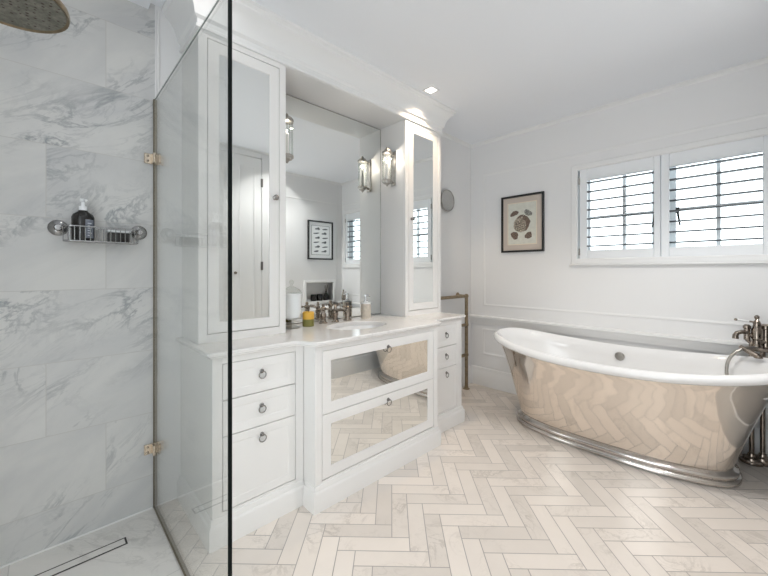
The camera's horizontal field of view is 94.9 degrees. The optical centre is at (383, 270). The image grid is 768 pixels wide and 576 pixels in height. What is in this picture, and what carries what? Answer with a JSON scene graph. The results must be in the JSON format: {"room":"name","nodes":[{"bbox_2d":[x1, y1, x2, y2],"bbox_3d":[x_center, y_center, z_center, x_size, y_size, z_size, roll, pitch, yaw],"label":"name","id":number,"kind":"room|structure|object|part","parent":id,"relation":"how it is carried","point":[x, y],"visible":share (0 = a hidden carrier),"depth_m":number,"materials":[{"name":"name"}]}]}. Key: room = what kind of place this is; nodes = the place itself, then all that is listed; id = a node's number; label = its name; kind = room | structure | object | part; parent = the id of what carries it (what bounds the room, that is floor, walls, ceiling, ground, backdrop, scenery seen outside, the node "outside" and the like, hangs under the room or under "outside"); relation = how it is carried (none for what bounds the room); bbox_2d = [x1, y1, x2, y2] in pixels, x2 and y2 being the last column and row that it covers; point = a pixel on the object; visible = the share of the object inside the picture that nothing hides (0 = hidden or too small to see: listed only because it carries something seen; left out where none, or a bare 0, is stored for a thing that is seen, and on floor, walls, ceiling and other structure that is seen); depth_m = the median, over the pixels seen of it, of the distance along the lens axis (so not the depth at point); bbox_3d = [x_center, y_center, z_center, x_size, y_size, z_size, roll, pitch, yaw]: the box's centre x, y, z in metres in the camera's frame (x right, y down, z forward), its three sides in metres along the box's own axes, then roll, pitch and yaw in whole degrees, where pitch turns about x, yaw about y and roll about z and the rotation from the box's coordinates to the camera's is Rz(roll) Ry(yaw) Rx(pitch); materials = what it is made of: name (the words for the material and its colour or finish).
{"room":"bathroom","nodes":[
{"label":"bathroom","id":0,"kind":"room"},
{"bbox_2d":[0,508,183,575],"bbox_3d":[-1.223,1.250,1.130,1.037,0.001,1.056,0,0,-44],"label":"floor","id":1,"kind":"structure","parent":0,"point":[148,551],"depth_m":1.55,"materials":[{"name":"stone"}]},
{"bbox_2d":[35,537,127,575],"bbox_3d":[-1.464,1.249,1.377,0.751,0.002,0.055,0,0,-44],"label":"linear drain","id":2,"kind":"object","parent":1,"relation":"on","point":[84,558],"visible":1,"depth_m":1.53,"materials":[{"name":"grey"}]},
{"bbox_2d":[144,0,231,575],"bbox_3d":[-0.860,0.172,1.476,0.068,2.157,1.058,0,0,-44],"label":"screen","id":3,"kind":"object","parent":1,"relation":"on","point":[153,448],"visible":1,"depth_m":1.44,"materials":[{"name":"clear glass"}]},
{"bbox_2d":[0,0,470,565],"bbox_3d":[-0.528,-0.070,2.596,4.070,2.680,0.100,0,0,-44],"label":"wall","id":4,"kind":"structure","parent":0,"point":[76,102],"depth_m":1.69,"materials":[{"name":"stone"}]},
{"bbox_2d":[0,507,152,568],"bbox_3d":[-1.591,1.247,1.505,1.025,0.006,0.006,0,0,-44],"label":"trim","id":5,"kind":"structure","parent":4,"relation":"attached to","point":[43,550],"depth_m":1.64,"materials":[{"name":"white paint"}]},
{"bbox_2d":[47,220,146,244],"bbox_3d":[-1.339,-0.183,1.675,0.377,0.100,0.107,0,0,-44],"label":"basket","id":6,"kind":"object","parent":4,"relation":"attached to","point":[55,227],"visible":0.94,"depth_m":1.63,"materials":[{"name":"silver metal"}]},
{"bbox_2d":[71,198,94,240],"bbox_3d":[-1.383,-0.235,1.621,0.082,0.193,0.066,0,0,-44],"label":"pump bottle","id":7,"kind":"object","parent":6,"relation":"in","point":[82,216],"visible":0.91,"depth_m":1.60,"materials":[{"name":"black plastic"}]},
{"bbox_3d":[-1.333,-0.169,1.669,0.280,0.072,0.090,0,0,-44],"label":"wire frame","id":8,"kind":"part","parent":6,"relation":"part of","materials":[{"name":"silver metal"}]},
{"bbox_2d":[106,230,130,241],"bbox_3d":[-1.289,-0.167,1.714,0.090,0.056,0.058,0,0,-44],"label":"tin","id":9,"kind":"object","parent":6,"relation":"in","point":[107,231],"visible":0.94,"depth_m":1.69,"materials":[{"name":"black metal"}]},
{"bbox_3d":[-1.289,-0.190,1.714,0.090,0.010,0.058,0,0,-44],"label":"lid","id":10,"kind":"part","parent":9,"relation":"part of","materials":[{"name":"silver metal"}]},
{"bbox_2d":[157,11,159,98],"bbox_3d":[-1.200,-1.147,1.874,0.012,0.465,0.014,0,0,-44],"label":"trim","id":11,"kind":"structure","parent":4,"relation":"attached to","point":[158,12],"depth_m":1.87,"materials":[{"name":"white paint"}]},
{"bbox_2d":[162,0,456,133],"bbox_3d":[-0.276,-1.309,2.499,2.166,0.202,0.386,0,0,-44],"label":"trim","id":12,"kind":"structure","parent":4,"relation":"attached to","point":[256,28],"depth_m":2.10,"materials":[{"name":"white paint"}]},
{"bbox_2d":[183,27,438,133],"bbox_3d":[-0.310,-1.307,2.534,1.970,0.204,0.288,0,0,-44],"label":"trim","id":13,"kind":"structure","parent":4,"relation":"attached to","point":[302,86],"depth_m":2.49,"materials":[{"name":"white paint"}]},
{"bbox_2d":[286,94,380,324],"bbox_3d":[-0.401,-0.417,2.641,1.028,1.561,0.008,0,0,-44],"label":"wall mirror","id":14,"kind":"object","parent":4,"relation":"attached to","point":[333,177],"visible":0.63,"depth_m":2.65,"materials":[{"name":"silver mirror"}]},
{"bbox_2d":[441,189,454,211],"bbox_3d":[0.650,-0.725,3.635,0.226,0.226,0.030,0,0,-44],"label":"round wall mirror","id":15,"kind":"object","parent":4,"relation":"attached to","point":[447,198],"visible":0.98,"depth_m":3.63,"materials":[{"name":"grey mirror"}]},
{"bbox_2d":[462,365,470,385],"bbox_3d":[0.654,1.151,3.648,0.872,0.197,0.018,0,0,-44],"label":"baseboard","id":16,"kind":"structure","parent":4,"relation":"attached to","point":[469,366],"depth_m":3.89,"materials":[{"name":"white paint"}]},
{"bbox_2d":[441,56,767,147],"bbox_3d":[0.344,-1.394,1.694,4.060,0.032,2.410,0,0,-44],"label":"trim","id":17,"kind":"structure","parent":4,"relation":"attached to","point":[764,60],"depth_m":2.89,"materials":[{"name":"white paint"}]},
{"bbox_2d":[128,0,767,143],"bbox_3d":[0.411,-1.441,1.689,4.370,0.138,2.710,0,0,-44],"label":"ceiling","id":18,"kind":"structure","parent":0,"point":[504,67],"depth_m":2.21,"materials":[{"name":"white paint"}]},
{"bbox_2d":[0,0,70,33],"bbox_3d":[-1.060,-1.081,0.976,0.288,0.657,0.288,0,0,-44],"label":"shower","id":19,"kind":"object","parent":18,"relation":"attached to","point":[37,16],"visible":1,"depth_m":1.04,"materials":[{"name":"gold metal"}]},
{"bbox_2d":[422,86,439,94],"bbox_3d":[0.366,-1.407,2.747,0.096,0.006,0.096,0,0,-44],"label":"recessed light","id":20,"kind":"object","parent":18,"relation":"in","point":[430,90],"visible":1,"depth_m":2.75,"materials":[{"name":"white paint"}]},
{"bbox_2d":[425,87,436,92],"bbox_3d":[0.366,-1.408,2.747,0.068,0.002,0.068,0,0,-44],"label":"diffuser","id":21,"kind":"object","parent":20,"relation":"attached to","point":[430,89],"depth_m":2.75,"materials":[{"name":"white"}]},
{"bbox_2d":[158,383,767,575],"bbox_3d":[0.340,1.250,1.690,4.070,0.001,2.410,0,0,-44],"label":"floor","id":22,"kind":"structure","parent":0,"point":[498,496],"depth_m":1.75,"materials":[{"name":"tile"}]},
{"bbox_2d":[177,344,303,553],"bbox_3d":[-0.779,0.822,1.914,0.484,0.857,0.527,0,0,-44],"label":"drawer unit","id":23,"kind":"object","parent":22,"relation":"on","point":[268,482],"visible":0.95,"depth_m":1.72,"materials":[{"name":"white paint"}]},
{"bbox_3d":[-0.609,0.511,1.749,0.368,0.166,0.018,0,0,-44],"label":"drawer","id":24,"kind":"part","parent":23,"relation":"part of","materials":[{"name":"white paint"}]},
{"bbox_3d":[-0.609,0.679,1.749,0.368,0.163,0.018,0,0,-44],"label":"drawer","id":25,"kind":"part","parent":23,"relation":"part of","materials":[{"name":"white paint"}]},
{"bbox_3d":[-0.609,0.933,1.749,0.368,0.337,0.018,0,0,-44],"label":"cupboard door","id":26,"kind":"part","parent":23,"relation":"part of","materials":[{"name":"white paint"}]},
{"bbox_2d":[176,312,465,359],"bbox_3d":[-0.189,0.379,2.396,2.018,0.028,0.651,0,0,-44],"label":"countertop","id":27,"kind":"structure","parent":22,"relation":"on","point":[319,335],"depth_m":2.03,"materials":[{"name":"stone"}]},
{"bbox_2d":[182,28,285,343],"bbox_3d":[-0.839,-0.420,2.006,0.475,1.570,0.318,0,0,-44],"label":"cabinet","id":28,"kind":"object","parent":27,"relation":"on","point":[258,81],"visible":0.99,"depth_m":1.90,"materials":[{"name":"white paint"}]},
{"bbox_3d":[-0.755,-0.428,1.920,0.387,1.494,0.018,0,0,-44],"label":"door","id":29,"kind":"part","parent":28,"relation":"part of","materials":[{"name":"white paint"}]},
{"bbox_3d":[-0.756,-0.428,1.922,0.275,1.382,0.010,0,0,-44],"label":"mirror panel","id":30,"kind":"part","parent":28,"relation":"part of","materials":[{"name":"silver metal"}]},
{"bbox_2d":[286,113,293,162],"bbox_3d":[-0.625,-0.837,2.213,0.120,0.316,0.084,0,0,-44],"label":"wall sconce","id":31,"kind":"object","parent":28,"relation":"attached to","point":[289,120],"visible":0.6,"depth_m":2.21,"materials":[{"name":"grey metal"}]},
{"bbox_3d":[-0.612,-0.805,2.225,0.022,0.140,0.022,0,0,-44],"label":"bulb","id":32,"kind":"part","parent":31,"relation":"part of","materials":[{"name":"white glass"}]},
{"bbox_2d":[286,280,301,326],"bbox_3d":[-0.592,0.210,2.258,0.132,0.310,0.132,0,0,-44],"label":"apothecary jar","id":33,"kind":"object","parent":27,"relation":"on","point":[293,300],"visible":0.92,"depth_m":2.21,"materials":[{"name":"clear glass"}]},
{"bbox_2d":[286,293,301,319],"bbox_3d":[-0.592,0.226,2.258,0.128,0.166,0.128,0,0,-44],"label":"bowl","id":34,"kind":"object","parent":33,"relation":"on","point":[293,300],"depth_m":2.21,"materials":[{"name":"glass"}]},
{"bbox_2d":[302,310,313,326],"bbox_3d":[-0.501,0.313,2.337,0.076,0.105,0.076,0,0,-44],"label":"pillar candle","id":35,"kind":"object","parent":27,"relation":"on","point":[307,316],"visible":1,"depth_m":2.31,"materials":[{"name":"yellow wax"}]},
{"bbox_2d":[318,302,352,323],"bbox_3d":[-0.305,0.297,2.495,0.288,0.136,0.200,0,0,-44],"label":"tap","id":36,"kind":"object","parent":27,"relation":"on","point":[347,306],"visible":1,"depth_m":2.48,"materials":[{"name":"silver metal"}]},
{"bbox_3d":[-0.425,0.297,2.467,0.062,0.136,0.062,0,0,-44],"label":"tap handle","id":37,"kind":"part","parent":36,"relation":"part of","materials":[{"name":"silver metal"}]},
{"bbox_3d":[-0.305,0.299,2.486,0.056,0.132,0.185,0,0,-44],"label":"spout","id":38,"kind":"part","parent":36,"relation":"part of","materials":[{"name":"silver metal"}]},
{"bbox_3d":[-0.272,0.297,2.614,0.062,0.136,0.062,0,0,-44],"label":"tap handle","id":39,"kind":"part","parent":36,"relation":"part of","materials":[{"name":"silver metal"}]},
{"bbox_2d":[332,325,380,329],"bbox_3d":[-0.179,0.455,2.384,0.495,0.120,0.363,0,0,-44],"label":"basin","id":40,"kind":"object","parent":27,"relation":"in","point":[352,327],"visible":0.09,"depth_m":2.56,"materials":[{"name":"white ceramic"}]},
{"bbox_2d":[361,294,370,318],"bbox_3d":[-0.140,0.273,2.726,0.080,0.184,0.080,0,0,1],"label":"soap dispenser","id":41,"kind":"object","parent":27,"relation":"on","point":[365,306],"visible":1,"depth_m":2.70,"materials":[{"name":"beige ceramic"}]},
{"bbox_2d":[361,304,370,318],"bbox_3d":[-0.140,0.309,2.726,0.076,0.112,0.076,0,0,-44],"label":"bottle","id":42,"kind":"object","parent":41,"relation":"on","point":[365,308],"depth_m":2.69,"materials":[{"name":"beige stone"}]},
{"bbox_2d":[381,119,440,316],"bbox_3d":[0.246,-0.420,3.046,0.459,1.570,0.318,0,0,-44],"label":"cabinet","id":43,"kind":"object","parent":27,"relation":"on","point":[410,209],"visible":1,"depth_m":2.92,"materials":[{"name":"white paint"}]},
{"bbox_2d":[382,147,395,186],"bbox_3d":[0.036,-0.837,2.847,0.120,0.316,0.084,0,0,-44],"label":"wall sconce","id":44,"kind":"object","parent":43,"relation":"attached to","point":[386,152],"visible":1,"depth_m":2.86,"materials":[{"name":"grey metal"}]},
{"bbox_3d":[0.024,-0.805,2.834,0.022,0.140,0.022,0,0,-44],"label":"bulb","id":45,"kind":"part","parent":44,"relation":"part of","materials":[{"name":"white glass"}]},
{"bbox_3d":[0.328,-0.428,2.961,0.263,1.382,0.010,0,0,-44],"label":"mirror panel","id":46,"kind":"part","parent":43,"relation":"part of","materials":[{"name":"silver metal"}]},
{"bbox_3d":[0.329,-0.428,2.960,0.375,1.494,0.018,0,0,-44],"label":"door","id":47,"kind":"part","parent":43,"relation":"part of","materials":[{"name":"white paint"}]},
{"bbox_2d":[303,326,440,515],"bbox_3d":[-0.193,0.822,2.399,1.064,0.857,0.637,0,0,-44],"label":"drawer unit","id":48,"kind":"object","parent":22,"relation":"on","point":[370,404],"visible":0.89,"depth_m":2.06,"materials":[{"name":"white paint"}]},
{"bbox_3d":[0.008,0.592,2.188,0.935,0.336,0.018,0,0,-44],"label":"drawer","id":49,"kind":"part","parent":48,"relation":"part of","materials":[{"name":"white paint"}]},
{"bbox_3d":[0.008,0.933,2.188,0.935,0.339,0.018,0,0,-44],"label":"drawer","id":50,"kind":"part","parent":48,"relation":"part of","materials":[{"name":"mirror"}]},
{"bbox_3d":[0.007,0.592,2.189,0.823,0.224,0.010,0,0,-44],"label":"mirror panel","id":51,"kind":"part","parent":48,"relation":"part of","materials":[{"name":"silver metal"}]},
{"bbox_3d":[0.007,0.933,2.189,0.823,0.227,0.010,0,0,-44],"label":"mirror panel","id":52,"kind":"part","parent":48,"relation":"part of","materials":[{"name":"silver metal"}]},
{"bbox_2d":[437,319,464,432],"bbox_3d":[0.316,0.822,2.963,0.484,0.857,0.527,0,0,-44],"label":"drawer unit","id":53,"kind":"object","parent":22,"relation":"on","point":[450,410],"visible":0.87,"depth_m":2.82,"materials":[{"name":"white paint"}]},
{"bbox_3d":[0.487,0.511,2.799,0.287,0.166,0.018,0,0,-44],"label":"drawer","id":54,"kind":"part","parent":53,"relation":"part of","materials":[{"name":"white paint"}]},
{"bbox_3d":[0.487,0.679,2.799,0.287,0.163,0.018,0,0,-44],"label":"drawer","id":55,"kind":"part","parent":53,"relation":"part of","materials":[{"name":"white paint"}]},
{"bbox_3d":[0.487,0.933,2.799,0.287,0.337,0.018,0,0,-44],"label":"cupboard door","id":56,"kind":"part","parent":53,"relation":"part of","materials":[{"name":"white paint"}]},
{"bbox_2d":[441,292,469,389],"bbox_3d":[0.667,0.740,3.583,0.594,1.020,0.128,0,0,-44],"label":"towel radiator","id":57,"kind":"object","parent":22,"relation":"on","point":[457,295],"visible":0.46,"depth_m":3.73,"materials":[{"name":"gold metal"}]},
{"bbox_3d":[0.686,0.265,3.563,0.522,0.033,0.032,0,0,-44],"label":"rail","id":58,"kind":"part","parent":57,"relation":"part of","materials":[{"name":"gold metal"}]},
{"bbox_3d":[0.875,0.751,3.744,0.035,0.973,0.036,0,0,-44],"label":"post","id":59,"kind":"part","parent":57,"relation":"part of","materials":[{"name":"gold metal"}]},
{"bbox_2d":[493,328,767,487],"bbox_3d":[1.665,0.885,2.569,0.856,0.730,1.767,0,0,-44],"label":"bath","id":60,"kind":"object","parent":22,"relation":"on","point":[678,415],"visible":1,"depth_m":2.27,"materials":[{"name":"silver metal"}]},
{"bbox_2d":[493,328,767,399],"bbox_3d":[1.665,0.802,2.569,0.846,0.565,1.762,0,0,-44],"label":"tub","id":61,"kind":"object","parent":60,"relation":"in","point":[542,365],"depth_m":2.46,"materials":[{"name":"white ceramic"}]},
{"bbox_2d":[725,315,767,466],"bbox_3d":[2.373,0.768,2.270,0.361,0.964,0.224,0,0,17],"label":"tap","id":62,"kind":"object","parent":22,"relation":"on","point":[759,332],"visible":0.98,"depth_m":2.28,"materials":[{"name":"silver metal"}]},
{"bbox_3d":[2.344,0.416,2.322,0.084,0.058,0.034,0,0,14],"label":"spout","id":63,"kind":"part","parent":62,"relation":"part of","materials":[{"name":"silver metal"}]},
{"bbox_2d":[471,63,767,429],"bbox_3d":[1.902,-0.070,3.118,0.160,2.680,2.710,0,0,-44],"label":"wall","id":64,"kind":"structure","parent":0,"point":[541,279],"depth_m":3.02,"materials":[{"name":"white paint"}]},
{"bbox_2d":[501,191,544,252],"bbox_3d":[1.377,-0.476,3.526,0.029,0.573,0.434,0,0,-44],"label":"framed picture","id":65,"kind":"object","parent":64,"relation":"attached to","point":[523,215],"visible":1,"depth_m":3.52,"materials":[{"name":"black"}]},
{"bbox_2d":[508,200,536,244],"bbox_3d":[1.379,-0.476,3.528,0.005,0.425,0.302,0,0,-44],"label":"print","id":66,"kind":"object","parent":65,"relation":"attached to","point":[522,214],"depth_m":3.52,"materials":[{"name":"paper"}]},
{"bbox_2d":[469,314,767,357],"bbox_3d":[1.771,0.532,3.062,0.105,0.092,2.410,0,0,-44],"label":"trim","id":67,"kind":"structure","parent":64,"relation":"attached to","point":[686,342],"depth_m":2.90,"materials":[{"name":"white paint"}]},
{"bbox_2d":[471,365,767,456],"bbox_3d":[1.803,1.151,3.092,0.018,0.197,2.410,0,0,-44],"label":"baseboard","id":68,"kind":"structure","parent":64,"relation":"attached to","point":[495,379],"depth_m":3.69,"materials":[{"name":"white paint"}]},
{"bbox_2d":[482,328,767,408],"bbox_3d":[1.831,0.767,3.071,0.006,0.285,2.180,0,0,-44],"label":"trim","id":69,"kind":"structure","parent":64,"relation":"attached to","point":[483,329],"depth_m":3.83,"materials":[{"name":"white paint"}]},
{"bbox_2d":[483,112,767,326],"bbox_3d":[1.854,-0.336,3.047,0.006,1.428,2.225,0,0,-44],"label":"trim","id":70,"kind":"structure","parent":64,"relation":"attached to","point":[762,114],"depth_m":2.96,"materials":[{"name":"white paint"}]},
{"bbox_2d":[570,127,767,265],"bbox_3d":[2.202,-0.499,2.775,0.171,0.899,1.330,0,0,-44],"label":"window","id":71,"kind":"structure","parent":64,"relation":"in","point":[759,258],"depth_m":2.76,"materials":[{"name":"white paint"}]},
{"bbox_2d":[578,155,660,258],"bbox_3d":[1.951,-0.489,2.954,0.062,0.818,0.582,0,0,-44],"label":"window shutter","id":72,"kind":"object","parent":71,"relation":"attached to","point":[651,163],"visible":1,"depth_m":2.92,"materials":[{"name":"white paint"}]},
{"bbox_3d":[1.961,-0.847,2.944,0.026,0.103,0.472,0,0,-44],"label":"rail","id":73,"kind":"part","parent":72,"relation":"part of","materials":[{"name":"white paint"}]},
{"bbox_3d":[1.961,-0.131,2.944,0.026,0.102,0.472,0,0,-44],"label":"rail","id":74,"kind":"part","parent":72,"relation":"part of","materials":[{"name":"white paint"}]},
{"bbox_3d":[2.245,-0.485,2.817,0.050,0.834,1.210,0,0,-44],"label":"sash","id":75,"kind":"part","parent":71,"relation":"part of","materials":[{"name":"white paint"}]},
{"bbox_3d":[2.160,-0.057,2.735,0.056,0.014,1.330,0,0,-44],"label":"sill","id":76,"kind":"part","parent":71,"relation":"part of","materials":[{"name":"white paint"}]},
{"bbox_3d":[2.272,-0.422,2.724,0.026,0.146,0.048,0,0,24],"label":"handle","id":77,"kind":"part","parent":71,"relation":"part of","materials":[{"name":"black metal"}]},
{"bbox_2d":[661,135,767,256],"bbox_3d":[2.364,-0.489,2.524,0.062,0.818,0.602,0,0,-44],"label":"window shutter","id":78,"kind":"object","parent":71,"relation":"attached to","point":[757,144],"visible":0.99,"depth_m":2.51,"materials":[{"name":"white paint"}]},
{"bbox_3d":[2.360,-0.847,2.528,0.026,0.103,0.489,0,0,-44],"label":"rail","id":79,"kind":"part","parent":78,"relation":"part of","materials":[{"name":"white paint"}]},
{"bbox_3d":[2.360,-0.131,2.528,0.026,0.102,0.489,0,0,-44],"label":"rail","id":80,"kind":"part","parent":78,"relation":"part of","materials":[{"name":"white paint"}]}
]}

